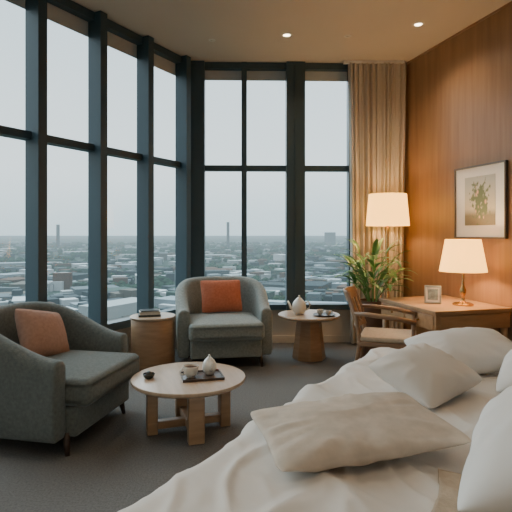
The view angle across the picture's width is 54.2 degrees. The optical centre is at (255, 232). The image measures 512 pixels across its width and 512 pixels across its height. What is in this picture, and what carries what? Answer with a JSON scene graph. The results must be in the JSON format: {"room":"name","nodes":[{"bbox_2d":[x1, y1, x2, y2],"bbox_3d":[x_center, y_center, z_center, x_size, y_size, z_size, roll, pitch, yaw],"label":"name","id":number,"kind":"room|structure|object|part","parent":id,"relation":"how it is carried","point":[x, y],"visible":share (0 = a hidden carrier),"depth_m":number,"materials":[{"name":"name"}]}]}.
{"room":"hotel room","nodes":[
{"label":"hotel room","id":0,"kind":"room"},
{"bbox_2d":[114,317,176,352],"bbox_3d":[-2.639,1.070,2.395,3.798,0.360,6.760,0,0,0],"label":"wall","id":1,"kind":"structure","parent":0,"point":[127,330],"depth_m":4.82,"materials":[{"name":"paint"}]},
{"bbox_2d":[5,0,24,8],"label":"blind","id":2,"kind":"object","parent":1,"relation":"attached to","point":[21,3],"depth_m":3.80,"materials":[{"name":"fabric"}]},
{"bbox_2d":[47,3,87,36],"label":"blind","id":3,"kind":"object","parent":1,"relation":"attached to","point":[57,15],"depth_m":4.20,"materials":[{"name":"fabric"}]},
{"bbox_2d":[0,0,190,330],"bbox_3d":[-2.570,-0.338,2.345,3.744,3.175,6.718,0,0,0],"label":"frame","id":4,"kind":"object","parent":1,"relation":"attached to","point":[35,136],"visible":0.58,"depth_m":4.37,"materials":[{"name":"metal"}]},
{"bbox_2d":[107,31,136,58],"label":"blind","id":5,"kind":"object","parent":1,"relation":"attached to","point":[120,44],"depth_m":4.76,"materials":[{"name":"fabric"}]},
{"bbox_2d":[154,54,174,75],"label":"blind","id":6,"kind":"object","parent":1,"relation":"attached to","point":[161,63],"depth_m":5.32,"materials":[{"name":"fabric"}]},
{"bbox_2d":[0,342,356,511],"bbox_3d":[-0.368,1.325,2.247,8.470,0.150,7.381,0,0,0],"label":"floor","id":7,"kind":"structure","parent":0,"point":[113,464],"depth_m":2.87,"materials":[{"name":"carpet"}]},
{"bbox_2d":[0,301,138,456],"bbox_3d":[-1.306,0.867,3.203,0.913,0.773,0.922,0,0,12],"label":"armchair","id":8,"kind":"object","parent":7,"relation":"on","point":[62,371],"visible":0.99,"depth_m":2.91,"materials":[{"name":"grey fabric"}]},
{"bbox_2d":[15,309,69,356],"bbox_3d":[-1.401,0.664,3.295,0.157,0.332,0.390,-28,-21,14],"label":"throw pillow","id":9,"kind":"object","parent":8,"relation":"on","point":[43,333],"depth_m":3.20,"materials":[{"name":"orange fabric"}]},
{"bbox_3d":[-1.069,1.189,2.821,0.056,0.128,0.056,0,0,12],"label":"leg","id":10,"kind":"part","parent":8,"relation":"part of","materials":[{"name":"brown wood"}]},
{"bbox_2d":[47,350,138,406],"bbox_3d":[-1.202,0.885,3.181,0.700,0.190,0.690,0,0,12],"label":"seat cushion","id":11,"kind":"object","parent":8,"relation":"on","point":[89,375],"depth_m":3.03,"materials":[{"name":"grey fabric"}]},
{"bbox_3d":[-1.251,1.065,3.192,0.640,0.170,0.660,0,0,12],"label":"seat","id":12,"kind":"part","parent":8,"relation":"part of","materials":[{"name":"grey fabric"}]},
{"bbox_3d":[-0.934,1.189,3.456,0.056,0.128,0.056,0,0,12],"label":"leg","id":13,"kind":"part","parent":8,"relation":"part of","materials":[{"name":"brown wood"}]},
{"bbox_2d":[130,312,175,370],"bbox_3d":[-0.955,1.008,4.640,0.420,0.485,0.420,0,0,0],"label":"drum side table","id":14,"kind":"object","parent":7,"relation":"on","point":[152,338],"visible":0.73,"depth_m":4.47,"materials":[{"name":"brown wood"}]},
{"bbox_2d":[138,308,160,316],"bbox_3d":[-0.985,0.737,4.620,0.200,0.056,0.140,0,0,-14],"label":"book stack","id":15,"kind":"object","parent":14,"relation":"on","point":[155,312],"visible":1,"depth_m":4.57,"materials":[{"name":"beige paper"}]},
{"bbox_2d":[140,308,158,311],"bbox_3d":[-0.985,0.714,4.620,0.160,0.010,0.120,0,0,-20],"label":"book","id":16,"kind":"object","parent":15,"relation":"on","point":[155,309],"depth_m":4.58,"materials":[{"name":"grey paper"}]},
{"bbox_2d":[139,313,159,314],"bbox_3d":[-0.983,0.739,4.621,0.185,0.016,0.130,0,0,-14],"label":"book","id":17,"kind":"object","parent":15,"relation":"on","point":[139,313],"depth_m":4.56,"materials":[{"name":"beige paper"}]},
{"bbox_2d":[138,313,160,316],"bbox_3d":[-0.985,0.756,4.620,0.200,0.018,0.140,0,0,-14],"label":"book","id":18,"kind":"object","parent":15,"relation":"on","point":[139,314],"depth_m":4.56,"materials":[{"name":"black paper"}]},
{"bbox_2d":[139,309,160,313],"bbox_3d":[-0.983,0.725,4.621,0.189,0.012,0.134,0,0,-14],"label":"book","id":19,"kind":"object","parent":15,"relation":"on","point":[142,311],"depth_m":4.57,"materials":[{"name":"beige paper"}]},
{"bbox_2d":[130,362,244,445],"bbox_3d":[-0.430,1.083,3.200,0.726,0.335,0.726,0,0,-18],"label":"coffee table","id":20,"kind":"object","parent":7,"relation":"on","point":[189,397],"visible":0.87,"depth_m":3.08,"materials":[{"name":"brown wood"}]},
{"bbox_2d":[143,371,154,378],"bbox_3d":[-0.675,0.892,3.150,0.076,0.045,0.076,0,0,0],"label":"ceramic bowl","id":21,"kind":"object","parent":20,"relation":"on","point":[147,375],"visible":1,"depth_m":3.13,"materials":[{"name":"black ceramic"}]},
{"bbox_3d":[-0.651,1.097,3.128,0.065,0.305,0.096,0,0,-18],"label":"leg","id":22,"kind":"part","parent":20,"relation":"part of","materials":[{"name":"brown wood"}]},
{"bbox_3d":[-0.502,1.097,3.421,0.096,0.305,0.065,0,0,-18],"label":"leg","id":23,"kind":"part","parent":20,"relation":"part of","materials":[{"name":"brown wood"}]},
{"bbox_3d":[-0.358,1.097,2.979,0.096,0.305,0.065,0,0,-18],"label":"leg","id":24,"kind":"part","parent":20,"relation":"part of","materials":[{"name":"brown wood"}]},
{"bbox_2d":[180,369,224,382],"bbox_3d":[-0.345,0.907,3.180,0.260,0.016,0.200,0,0,-14],"label":"tray","id":25,"kind":"object","parent":20,"relation":"on","point":[201,376],"visible":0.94,"depth_m":3.14,"materials":[{"name":"paint"}]},
{"bbox_2d":[179,363,198,377],"bbox_3d":[-0.421,0.870,3.139,0.128,0.072,0.103,0,0,-26],"label":"tea cup","id":26,"kind":"object","parent":25,"relation":"on","point":[190,370],"visible":1,"depth_m":3.11,"materials":[{"name":"beige ceramic"}]},
{"bbox_2d":[202,354,216,374],"bbox_3d":[-0.299,0.844,3.218,0.093,0.124,0.156,0,0,-19],"label":"teapot","id":27,"kind":"object","parent":25,"relation":"on","point":[209,366],"visible":1,"depth_m":3.19,"materials":[{"name":"beige ceramic"}]},
{"bbox_3d":[-0.209,1.097,3.272,0.065,0.305,0.096,0,0,-18],"label":"leg","id":28,"kind":"part","parent":20,"relation":"part of","materials":[{"name":"brown wood"}]},
{"bbox_2d":[175,276,271,366],"bbox_3d":[-0.333,0.856,4.946,0.922,0.793,0.912,0,0,-10],"label":"armchair","id":29,"kind":"object","parent":7,"relation":"on","point":[217,316],"visible":1,"depth_m":4.70,"materials":[{"name":"grey fabric"}]},
{"bbox_2d":[200,280,241,312],"bbox_3d":[-0.349,0.634,5.037,0.410,0.332,0.157,0,-22,-14],"label":"throw pillow","id":30,"kind":"object","parent":29,"relation":"on","point":[218,296],"depth_m":4.98,"materials":[{"name":"fabric"}]},
{"bbox_3d":[-0.323,1.065,4.891,0.660,0.170,0.640,0,0,-10],"label":"seat","id":31,"kind":"part","parent":29,"relation":"part of","materials":[{"name":"grey fabric"}]},
{"bbox_2d":[188,312,264,341],"bbox_3d":[-0.314,0.885,4.841,0.690,0.190,0.700,0,0,-10],"label":"seat cushion","id":32,"kind":"object","parent":29,"relation":"on","point":[204,326],"depth_m":4.54,"materials":[{"name":"grey fabric"}]},
{"bbox_3d":[0.041,1.189,4.696,0.056,0.128,0.056,0,0,-10],"label":"leg","id":33,"kind":"part","parent":29,"relation":"part of","materials":[{"name":"brown wood"}]},
{"bbox_2d":[118,347,499,511],"bbox_3d":[0.934,0.771,1.499,2.074,0.958,2.449,0,0,31],"label":"bed","id":34,"kind":"object","parent":7,"relation":"on","point":[244,475],"visible":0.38,"depth_m":1.32,"materials":[{"name":"white fabric"}]},
{"bbox_2d":[251,392,471,471],"bbox_3d":[0.295,0.596,1.540,0.566,0.100,0.410,-3,3,-12],"label":"bed pillow","id":35,"kind":"object","parent":34,"relation":"on","point":[350,429],"depth_m":1.44,"materials":[{"name":"beige fabric"}]},
{"bbox_2d":[369,342,482,407],"bbox_3d":[0.690,0.570,2.040,0.351,0.134,0.312,-10,24,-35],"label":"bed pillow","id":36,"kind":"object","parent":34,"relation":"on","point":[431,376],"depth_m":1.96,"materials":[{"name":"beige fabric"}]},
{"bbox_2d":[431,468,461,511],"bbox_3d":[0.410,0.634,0.985,0.303,0.039,0.724,0,0,31],"label":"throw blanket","id":37,"kind":"object","parent":34,"relation":"on","point":[445,484],"depth_m":1.23,"materials":[{"name":"beige fabric"}]},
{"bbox_2d":[404,327,511,374],"bbox_3d":[1.000,0.559,2.380,0.488,0.149,0.332,-5,17,-8],"label":"bed pillow","id":38,"kind":"object","parent":34,"relation":"on","point":[484,350],"depth_m":2.30,"materials":[{"name":"white fabric"}]},
{"bbox_2d":[457,386,511,511],"bbox_3d":[0.778,0.495,1.281,0.449,0.221,0.702,-32,-16,27],"label":"bed pillow","id":39,"kind":"object","parent":34,"relation":"on","point":[486,478],"depth_m":1.11,"materials":[{"name":"white fabric"}]},
{"bbox_2d":[496,349,511,392],"bbox_3d":[1.201,0.508,2.019,0.410,0.177,0.585,-30,-15,28],"label":"bed pillow","id":40,"kind":"object","parent":34,"relation":"on","point":[504,380],"depth_m":1.90,"materials":[{"name":"white fabric"}]},
{"bbox_2d":[278,309,339,361],"bbox_3d":[0.530,1.030,5.000,0.620,0.440,0.620,0,0,0],"label":"pedestal table","id":41,"kind":"object","parent":7,"relation":"on","point":[308,342],"visible":0.78,"depth_m":4.88,"materials":[{"name":"brown wood"}]},
{"bbox_2d":[287,295,310,314],"bbox_3d":[0.427,0.714,4.980,0.240,0.191,0.143,0,0,0],"label":"teapot","id":42,"kind":"object","parent":41,"relation":"on","point":[298,307],"visible":1,"depth_m":4.94,"materials":[{"name":"beige ceramic"}]},
{"bbox_2d":[313,312,335,316],"bbox_3d":[0.670,0.802,4.910,0.224,0.015,0.224,0,0,-6],"label":"serving tray","id":43,"kind":"object","parent":41,"relation":"on","point":[324,314],"visible":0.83,"depth_m":4.88,"materials":[{"name":"paint"}]},
{"bbox_2d":[316,309,323,314],"bbox_3d":[0.638,0.779,4.933,0.086,0.048,0.069,0,0,-23],"label":"tea cup","id":44,"kind":"object","parent":43,"relation":"on","point":[319,311],"visible":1,"depth_m":4.91,"materials":[{"name":"beige ceramic"}]},
{"bbox_2d":[332,238,417,356],"bbox_3d":[1.183,0.652,5.030,0.908,1.197,0.988,0,0,0],"label":"potted palm","id":45,"kind":"object","parent":7,"relation":"on","point":[371,322],"visible":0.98,"depth_m":4.94,"materials":[{"name":"plant"}]},
{"bbox_3d":[1.209,0.458,5.069,0.065,0.486,0.089,0,0,0],"label":"stem","id":46,"kind":"part","parent":45,"relation":"part of","materials":[{"name":"green plant"}]},
{"bbox_3d":[1.245,0.458,4.999,0.106,0.486,0.012,0,0,0],"label":"stem","id":47,"kind":"part","parent":45,"relation":"part of","materials":[{"name":"green plant"}]},
{"bbox_2d":[343,286,416,360],"bbox_3d":[1.015,0.856,4.078,0.600,0.792,0.542,0,0,18],"label":"desk chair","id":48,"kind":"object","parent":7,"relation":"on","point":[370,336],"visible":0.91,"depth_m":3.94,"materials":[{"name":"brown wood"}]},
{"bbox_3d":[0.775,0.505,4.156,0.096,0.090,0.410,0,0,18],"label":"rail","id":49,"kind":"part","parent":48,"relation":"part of","materials":[{"name":"brown wood"}]},
{"bbox_3d":[0.777,0.859,3.939,0.121,0.786,0.050,0,0,18],"label":"leg","id":50,"kind":"part","parent":48,"relation":"part of","materials":[{"name":"brown wood"}]},
{"bbox_3d":[0.904,0.859,4.330,0.121,0.786,0.050,0,0,18],"label":"leg","id":51,"kind":"part","parent":48,"relation":"part of","materials":[{"name":"brown wood"}]},
{"bbox_3d":[0.855,0.760,4.130,0.080,0.040,0.410,0,0,18],"label":"rail","id":52,"kind":"part","parent":48,"relation":"part of","materials":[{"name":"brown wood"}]},
{"bbox_3d":[1.070,0.868,4.060,0.440,0.035,0.450,0,0,18],"label":"seat frame","id":53,"kind":"part","parent":48,"relation":"part of","materials":[{"name":"brown wood"}]},
{"bbox_3d":[0.988,0.657,3.840,0.468,0.082,0.072,0,0,18],"label":"armrest","id":54,"kind":"part","parent":48,"relation":"part of","materials":[{"name":"brown wood"}]},
{"bbox_2d":[360,327,415,343],"bbox_3d":[1.075,0.830,4.059,0.430,0.040,0.440,0,0,18],"label":"seat cushion","id":55,"kind":"object","parent":48,"relation":"on","point":[369,335],"depth_m":3.95,"materials":[{"name":"beige fabric"}]},
{"bbox_3d":[1.133,0.657,4.287,0.468,0.082,0.072,0,0,18],"label":"armrest","id":56,"kind":"part","parent":48,"relation":"part of","materials":[{"name":"brown wood"}]},
{"bbox_3d":[1.208,0.965,3.797,0.060,0.572,0.051,0,0,18],"label":"leg","id":57,"kind":"part","parent":48,"relation":"part of","materials":[{"name":"brown wood"}]},
{"bbox_2d":[366,193,409,348],"bbox_3d":[1.390,0.420,5.280,0.450,1.660,0.450,0,0,0],"label":"floor lamp","id":58,"kind":"object","parent":7,"relation":"on","point":[384,209],"visible":0.7,"depth_m":5.10,"materials":[{"name":"white fabric"}]},
{"bbox_3d":[1.390,-0.242,5.280,0.450,0.335,0.450,0,0,0],"label":"lamp shade","id":59,"kind":"part","parent":58,"relation":"part of","materials":[{"name":"fabric"}]},
{"bbox_2d":[379,295,511,337],"bbox_3d":[1.645,0.935,4.459,0.746,0.630,0.880,0,0,-16],"label":"writing desk","id":60,"kind":"object","parent":7,"relation":"on","point":[445,315],"visible":0.62,"depth_m":4.11,"materials":[{"name":"brown wood"}]},
{"bbox_3d":[1.232,1.015,4.758,0.056,0.470,0.056,0,0,-16],"label":"leg","id":61,"kind":"part","parent":60,"relation":"part of","materials":[{"name":"brown wood"}]},
{"bbox_3d":[1.250,0.720,4.566,0.008,0.110,0.380,0,0,-16],"label":"drawer","id":62,"kind":"part","parent":60,"relation":"part of","materials":[{"name":"brown wood"}]},
{"bbox_3d":[1.361,0.720,4.172,0.008,0.110,0.380,0,0,-16],"label":"drawer","id":63,"kind":"part","parent":60,"relation":"part of","materials":[{"name":"brown wood"}]},
{"bbox_2d":[424,285,440,303],"bbox_3d":[1.554,0.541,4.394,0.140,0.158,0.051,0,0,20],"label":"photo frame","id":64,"kind":"object","parent":60,"relation":"on","point":[432,294],"visible":1,"depth_m":4.39,"materials":[{"name":"beige wood"}]},
{"bbox_3d":[1.548,0.609,4.377,0.140,0.016,0.012,0,-12,20],"label":"frame","id":65,"kind":"part","parent":64,"relation":"part of","materials":[{"name":"beige wood"}]},
{"bbox_2d":[428,289,437,299],"bbox_3d":[1.552,0.539,4.388,0.084,0.094,0.002,0,-12,20],"label":"print","id":66,"kind":"object","parent":64,"relation":"on","point":[432,293],"depth_m":4.39},
{"bbox_2d":[439,239,487,306],"bbox_3d":[1.780,0.338,4.300,0.390,0.565,0.390,0,0,0],"label":"table lamp","id":67,"kind":"object","parent":60,"relation":"on","point":[462,256],"visible":1,"depth_m":4.17,"materials":[{"name":"white fabric"}]},
{"bbox_3d":[1.780,0.193,4.300,0.390,0.275,0.390,0,0,0],"label":"lamp shade","id":68,"kind":"part","parent":67,"relation":"part of","materials":[{"name":"fabric"}]},
{"bbox_3d":[1.768,0.720,4.051,0.630,0.110,0.008,0,0,-16],"label":"drawer","id":69,"kind":"part","parent":60,"relation":"part of","materials":[{"name":"brown wood"}]},
{"bbox_3d":[2.071,1.015,4.174,0.056,0.470,0.056,0,0,-16],"label":"leg","id":70,"kind":"part","parent":60,"relation":"part of","materials":[{"name":"brown wood"}]},
{"bbox_2d":[72,0,511,62],"bbox_3d":[-0.368,-1.999,2.247,8.470,0.162,7.381,0,0,0],"label":"ceiling","id":71,"kind":"structure","parent":0,"point":[242,30],"depth_m":4.63,"materials":[{"name":"paint"}]},
{"bbox_2d":[281,32,292,37],"bbox_3d":[0.300,-1.927,4.870,0.116,0.006,0.116,0,0,0],"label":"recessed light","id":72,"kind":"object","parent":71,"relation":"in","point":[285,35],"visible":1,"depth_m":4.87,"materials":[{"name":"beige glass"}]},
{"bbox_2d":[343,60,406,343],"bbox_3d":[1.335,-0.349,5.600,0.710,3.158,0.092,0,0,0],"label":"curtain","id":73,"kind":"object","parent":71,"relation":"hanging from","point":[376,88],"visible":0.64,"depth_m":5.58,"materials":[{"name":"fabric"}]},
{"bbox_2d":[412,21,424,26],"bbox_3d":[1.500,-1.927,4.620,0.116,0.006,0.116,0,0,0],"label":"recessed light","id":74,"kind":"object","parent":71,"relation":"in","point":[416,24],"visible":1,"depth_m":4.61,"materials":[{"name":"beige glass"}]},
{"bbox_2d":[271,310,349,335],"bbox_3d":[0.483,-0.340,5.795,2.515,3.180,0.232,0,0,0],"label":"wall","id":75,"kind":"structure","parent":0,"point":[341,326],"depth_m":5.72,"materials":[{"name":"paint"}]},
{"bbox_2d":[191,61,349,310],"bbox_3d":[0.185,-0.338,5.682,1.873,3.175,0.204,0,0,0],"label":"frame","id":76,"kind":"object","parent":75,"relation":"attached to","point":[198,167],"visible":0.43,"depth_m":5.62,"materials":[{"name":"metal"}]},
{"bbox_2d":[205,70,346,81],"bbox_3d":[0.179,-1.800,5.731,1.860,0.110,0.061,0,0,0],"label":"blind","id":77,"kind":"object","parent":75,"relation":"attached to","point":[209,74],"visible":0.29,"depth_m":5.73,"materials":[{"name":"fabric"}]},
{"bbox_2d":[295,62,296,298],"bbox_3d":[0.448,-0.552,5.608,0.020,2.725,0.013,0,0,0],"label":"trim","id":78,"kind":"structure","parent":75,"relation":"attached to","point":[295,62],"depth_m":5.60,"materials":[{"name":"metal"}]},
{"bbox_2d":[272,335,349,342],"bbox_3d":[0.515,1.210,5.709,2.290,0.080,0.081,0,0,0],"label":"baseboard","id":79,"kind":"structure","parent":75,"relation":"attached to","point":[276,338],"depth_m":5.71,"materials":[{"name":"paint"}]},
{"bbox_2d":[403,4,511,340],"bbox_3d":[2.753,-0.340,2.266,2.138,3.180,7.092,0,0,0],"label":"wall","id":80,"kind":"structure","parent":0,"point":[459,92],"depth_m":4.88,"materials":[{"name":"brown wood"}]},
{"bbox_2d":[406,1,511,63],"bbox_3d":[2.673,-1.920,2.233,1.990,0.020,7.033,0,0,0],"label":"trim","id":81,"kind":"structure","parent":80,"relation":"attached to","point":[509,3],"depth_m":4.74,"materials":[{"name":"brown wood"}]},
{"bbox_2d":[454,160,507,238],"bbox_3d":[2.020,-0.282,4.523,0.208,0.665,0.644,0,0,0],"label":"framed picture","id":82,"kind":"object","parent":80,"relation":"attached to","point":[480,191],"visible":1,"depth_m":4.48},
{"bbox_2d":[465,174,494,225],"bbox_3d":[2.020,-0.292,4.518,0.003,0.445,0.390,0,0,-16],"label":"painting","id":83,"kind":"object","parent":82,"relation":"attached to","point":[479,188],"depth_m":4.51},
{"label":"outside","id":84,"kind":"structure","parent":0,"visible":0},
{"bbox_2d":[0,236,346,295],"bbox_3d":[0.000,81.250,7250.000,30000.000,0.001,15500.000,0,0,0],"label":"ground","id":85,"kind":"structure","parent":84,"point":[3,239],"depth_m":5417.40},
{"bbox_2d":[0,241,346,308],"bbox_3d":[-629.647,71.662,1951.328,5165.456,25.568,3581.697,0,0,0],"label":"trees","id":86,"kind":"object","parent":85,"relation":"on","point":[159,281],"visible":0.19,"depth_m":1521.35,"materials":[{"name":"green plant"}]},
{"bbox_2d":[0,222,346,320],"bbox_3d":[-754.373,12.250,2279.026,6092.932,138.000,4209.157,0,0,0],"label":"city buildings","id":87,"kind":"structure","parent":85,"relation":"on","point":[121,301],"depth_m":844.28}
]}

